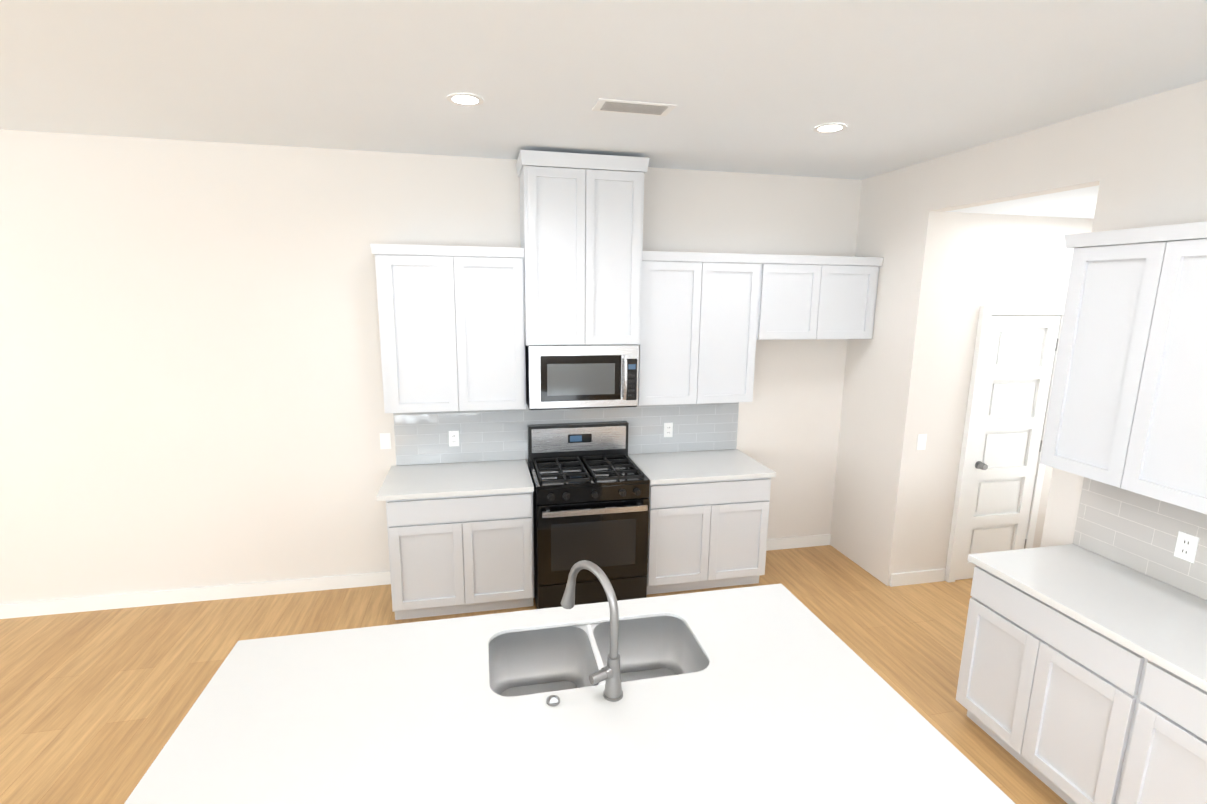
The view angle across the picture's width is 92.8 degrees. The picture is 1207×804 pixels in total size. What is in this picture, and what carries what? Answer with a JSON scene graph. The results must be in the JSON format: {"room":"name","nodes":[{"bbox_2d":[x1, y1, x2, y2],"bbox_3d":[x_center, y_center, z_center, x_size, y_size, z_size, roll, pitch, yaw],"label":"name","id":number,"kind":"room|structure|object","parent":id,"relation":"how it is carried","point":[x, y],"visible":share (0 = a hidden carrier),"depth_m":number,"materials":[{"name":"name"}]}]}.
{"room":"kitchen","nodes":[
{"label":"kitchen","id":0,"kind":"room"},
{"bbox_2d":[0,130,861,603],"bbox_3d":[-2.159,-0.133,3.965,8.500,3.050,0.120,-2,11,-12],"label":"wall","id":1,"kind":"structure","parent":0,"point":[190,376],"depth_m":3.83,"materials":[{"name":"paint"}]},
{"bbox_2d":[380,433,390,448],"bbox_3d":[-1.558,0.280,4.106,0.072,0.116,0.007,-2,11,-12],"label":"light switch","id":2,"kind":"object","parent":1,"relation":"attached to","point":[385,440],"visible":1,"depth_m":4.10,"materials":[{"name":"white plastic"}]},
{"bbox_2d":[0,534,830,618],"bbox_3d":[-2.162,1.329,4.173,8.496,0.100,0.014,-2,11,-12],"label":"baseboard","id":3,"kind":"structure","parent":1,"relation":"attached to","point":[84,604],"depth_m":4.04,"materials":[{"name":"white wood"}]},
{"bbox_2d":[370,244,469,412],"bbox_3d":[-1.200,-0.488,3.869,0.535,1.076,0.328,-2,11,-12],"label":"upper cabinet","id":4,"kind":"object","parent":1,"relation":"attached to","point":[460,327],"depth_m":3.72,"materials":[{"name":"white wood"}]},
{"bbox_2d":[466,246,525,410],"bbox_3d":[-0.807,-0.499,3.952,0.509,1.076,0.328,-2,11,-12],"label":"upper cabinet","id":5,"kind":"object","parent":1,"relation":"attached to","point":[493,274],"depth_m":3.82,"materials":[{"name":"white wood"}]},
{"bbox_2d":[518,150,597,345],"bbox_3d":[-0.322,-1.009,3.920,0.453,1.211,0.403,-2,11,-12],"label":"upper cabinet","id":6,"kind":"object","parent":1,"relation":"attached to","point":[559,190],"depth_m":3.74,"materials":[{"name":"white wood"}]},
{"bbox_2d":[525,345,638,409],"bbox_3d":[-0.162,-0.197,4.078,0.756,0.434,0.468,-2,11,-12],"label":"microwave","id":7,"kind":"object","parent":6,"relation":"attached to","point":[558,377],"visible":1,"depth_m":3.91,"materials":[{"name":"silver metal"}]},
{"bbox_2d":[393,402,738,465],"bbox_3d":[-0.203,0.202,4.386,2.640,0.446,0.008,-2,11,-12],"label":"backsplash","id":8,"kind":"structure","parent":1,"relation":"attached to","point":[484,435],"depth_m":4.31,"materials":[{"name":"tile"}]},
{"bbox_2d":[449,431,458,446],"bbox_3d":[-1.092,0.268,4.197,0.072,0.116,0.007,-2,11,-12],"label":"electrical outlet","id":9,"kind":"object","parent":8,"relation":"attached to","point":[454,435],"depth_m":4.19,"materials":[{"name":"white plastic"}]},
{"bbox_2d":[664,423,672,436],"bbox_3d":[0.512,0.221,4.536,0.072,0.116,0.007,-2,11,-12],"label":"electrical outlet","id":10,"kind":"object","parent":8,"relation":"attached to","point":[668,427],"depth_m":4.53,"materials":[{"name":"white plastic"}]},
{"bbox_2d":[598,155,648,345],"bbox_3d":[0.003,-1.019,3.989,0.452,1.211,0.403,-2,11,-12],"label":"upper cabinet","id":11,"kind":"object","parent":1,"relation":"attached to","point":[621,255],"depth_m":3.82,"materials":[{"name":"white wood"}]},
{"bbox_2d":[638,251,713,405],"bbox_3d":[0.462,-0.536,4.221,0.512,1.076,0.328,-2,11,-12],"label":"upper cabinet","id":12,"kind":"object","parent":1,"relation":"attached to","point":[674,354],"depth_m":4.08,"materials":[{"name":"white wood"}]},
{"bbox_2d":[706,253,773,402],"bbox_3d":[0.880,-0.548,4.310,0.583,1.076,0.328,-2,11,-12],"label":"upper cabinet","id":13,"kind":"object","parent":1,"relation":"attached to","point":[743,283],"depth_m":4.17,"materials":[{"name":"white wood"}]},
{"bbox_2d":[770,255,833,339],"bbox_3d":[1.361,-0.791,4.368,0.536,0.610,0.328,-2,11,-12],"label":"upper cabinet","id":14,"kind":"object","parent":1,"relation":"attached to","point":[800,304],"depth_m":4.23,"materials":[{"name":"white wood"}]},
{"bbox_2d":[826,256,883,338],"bbox_3d":[1.776,-0.803,4.456,0.554,0.610,0.328,-2,11,-12],"label":"upper cabinet","id":15,"kind":"object","parent":1,"relation":"attached to","point":[853,280],"depth_m":4.32,"materials":[{"name":"white wood"}]},
{"bbox_2d":[0,545,1067,803],"bbox_3d":[-0.359,2.154,0.371,10.400,0.060,8.620,-2,11,-12],"label":"floor","id":16,"kind":"structure","parent":0,"point":[96,707],"depth_m":3.42,"materials":[{"name":"brown wood"}]},
{"bbox_2d":[386,469,533,619],"bbox_3d":[-0.978,0.972,4.048,0.919,0.874,0.618,-2,11,-12],"label":"base cabinet","id":17,"kind":"object","parent":16,"relation":"on","point":[460,537],"depth_m":3.75,"materials":[{"name":"white wood"}]},
{"bbox_2d":[376,459,533,500],"bbox_3d":[-0.992,0.522,3.945,0.967,0.032,0.644,-2,11,-12],"label":"countertop","id":18,"kind":"structure","parent":17,"relation":"on","point":[462,479],"depth_m":3.84,"materials":[{"name":"white stone"}]},
{"bbox_2d":[124,560,1014,803],"bbox_3d":[-0.084,1.238,1.523,2.176,1.315,1.723,-2,11,-12],"label":"kitchen island","id":19,"kind":"object","parent":16,"relation":"on","point":[780,693],"visible":1,"depth_m":1.71,"materials":[{"name":"stone"}]},
{"bbox_2d":[546,560,623,706],"bbox_3d":[-0.076,0.712,1.852,0.241,0.406,0.296,-2,11,-12],"label":"faucet","id":20,"kind":"object","parent":19,"relation":"on","point":[609,692],"depth_m":1.78,"materials":[{"name":"silver metal"}]},
{"bbox_2d":[528,421,649,608],"bbox_3d":[-0.126,0.807,4.132,0.764,1.185,0.728,-2,11,-12],"label":"range","id":21,"kind":"object","parent":16,"relation":"on","point":[591,482],"visible":0.98,"depth_m":3.89,"materials":[{"name":"black metal"}]},
{"bbox_2d":[646,477,770,594],"bbox_3d":[0.695,0.923,4.403,0.918,0.874,0.618,-2,11,-12],"label":"base cabinet","id":22,"kind":"object","parent":16,"relation":"on","point":[702,534],"depth_m":4.10,"materials":[{"name":"white wood"}]},
{"bbox_2d":[628,449,775,484],"bbox_3d":[0.708,0.473,4.306,0.932,0.032,0.644,-2,11,-12],"label":"countertop","id":23,"kind":"structure","parent":22,"relation":"on","point":[728,464],"depth_m":4.20,"materials":[{"name":"white stone"}]},
{"bbox_2d":[956,564,1115,803],"bbox_3d":[2.205,1.287,2.580,0.618,0.874,0.828,-2,11,-12],"label":"base cabinet","id":24,"kind":"object","parent":16,"relation":"on","point":[1082,679],"depth_m":2.53,"materials":[{"name":"white wood"}]},
{"bbox_2d":[968,544,1206,691],"bbox_3d":[2.510,1.111,1.054,0.644,0.032,3.840,-2,11,-12],"label":"countertop","id":25,"kind":"structure","parent":24,"relation":"on","point":[1164,624],"depth_m":2.41,"materials":[{"name":"white stone"}]},
{"bbox_2d":[1084,644,1206,803],"bbox_3d":[2.357,1.421,1.881,0.618,0.874,0.902,-2,11,-12],"label":"base cabinet","id":26,"kind":"object","parent":16,"relation":"on","point":[1151,748],"depth_m":2.10,"materials":[{"name":"white wood"}]},
{"bbox_2d":[0,0,1206,179],"bbox_3d":[-1.254,-0.874,-0.407,8.500,0.060,8.620,-2,11,-12],"label":"ceiling","id":27,"kind":"structure","parent":0,"point":[758,86],"depth_m":2.37,"materials":[{"name":"paint"}]},
{"bbox_2d":[447,93,483,105],"bbox_3d":[-0.652,-1.426,2.710,0.169,0.004,0.169,-3,11,-18],"label":"recessed light","id":28,"kind":"object","parent":27,"relation":"in","point":[465,99],"depth_m":2.70,"materials":[{"name":"white plastic"}]},
{"bbox_2d":[592,98,676,115],"bbox_3d":[0.148,-1.431,2.795,0.380,0.008,0.170,-2,11,-12],"label":"ceiling vent","id":29,"kind":"object","parent":27,"relation":"in","point":[631,107],"visible":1,"depth_m":2.78,"materials":[{"name":"white metal"}]},
{"bbox_2d":[813,123,846,132],"bbox_3d":[1.225,-1.481,3.108,0.169,0.004,0.169,-3,11,-18],"label":"recessed light","id":30,"kind":"object","parent":27,"relation":"in","point":[832,127],"depth_m":3.10,"materials":[{"name":"white plastic"}]},
{"bbox_2d":[830,159,1093,585],"bbox_3d":[2.892,-0.208,4.659,1.670,3.050,0.870,-2,11,-12],"label":"wall","id":31,"kind":"structure","parent":0,"point":[943,277],"depth_m":4.18,"materials":[{"name":"paint"}]},
{"bbox_2d":[890,568,945,586],"bbox_3d":[2.974,1.323,4.509,1.640,0.100,0.014,-2,11,-12],"label":"baseboard","id":32,"kind":"structure","parent":31,"relation":"attached to","point":[917,577],"depth_m":4.38,"materials":[{"name":"white wood"}]},
{"bbox_2d":[916,434,926,449],"bbox_3d":[2.310,0.290,4.169,0.072,0.116,0.007,-2,11,-12],"label":"light switch","id":33,"kind":"object","parent":31,"relation":"attached to","point":[921,441],"visible":1,"depth_m":4.17,"materials":[{"name":"white plastic"}]},
{"bbox_2d":[944,306,1064,581],"bbox_3d":[3.027,0.347,4.292,0.746,2.098,0.092,-2,11,-12],"label":"hall door","id":34,"kind":"structure","parent":31,"relation":"in","point":[1001,471],"depth_m":4.29,"materials":[{"name":"white wood"}]},
{"bbox_2d":[946,185,1098,218],"bbox_3d":[3.311,-1.210,3.390,1.780,0.060,1.370,-2,11,-12],"label":"ceiling","id":35,"kind":"structure","parent":0,"point":[1079,203],"depth_m":3.59,"materials":[{"name":"paint"}]},
{"bbox_2d":[929,80,1206,546],"bbox_3d":[3.035,0.611,0.359,0.120,3.050,7.750,-2,11,-12],"label":"wall","id":36,"kind":"structure","parent":0,"point":[1154,170],"depth_m":2.77,"materials":[{"name":"paint"}]},
{"bbox_2d":[1040,227,1143,481],"bbox_3d":[2.322,-0.192,2.522,0.328,1.076,0.440,-2,11,-12],"label":"upper cabinet","id":37,"kind":"object","parent":36,"relation":"attached to","point":[1102,279],"depth_m":2.55,"materials":[{"name":"white wood"}]},
{"bbox_2d":[1072,477,1206,600],"bbox_3d":[2.822,0.864,1.080,0.008,0.446,3.830,-2,11,-12],"label":"backsplash","id":38,"kind":"structure","parent":36,"relation":"attached to","point":[1133,530],"depth_m":2.64,"materials":[{"name":"tile"}]},
{"bbox_2d":[1174,531,1198,562],"bbox_3d":[2.510,0.625,2.477,0.007,0.116,0.072,-2,11,-12],"label":"electrical outlet","id":39,"kind":"object","parent":38,"relation":"attached to","point":[1186,546],"visible":1,"depth_m":2.46,"materials":[{"name":"white plastic"}]},
{"bbox_2d":[1100,221,1206,514],"bbox_3d":[2.389,-0.133,2.215,0.328,1.076,0.440,-2,11,-12],"label":"upper cabinet","id":40,"kind":"object","parent":36,"relation":"attached to","point":[1127,409],"depth_m":2.27,"materials":[{"name":"white wood"}]}
]}

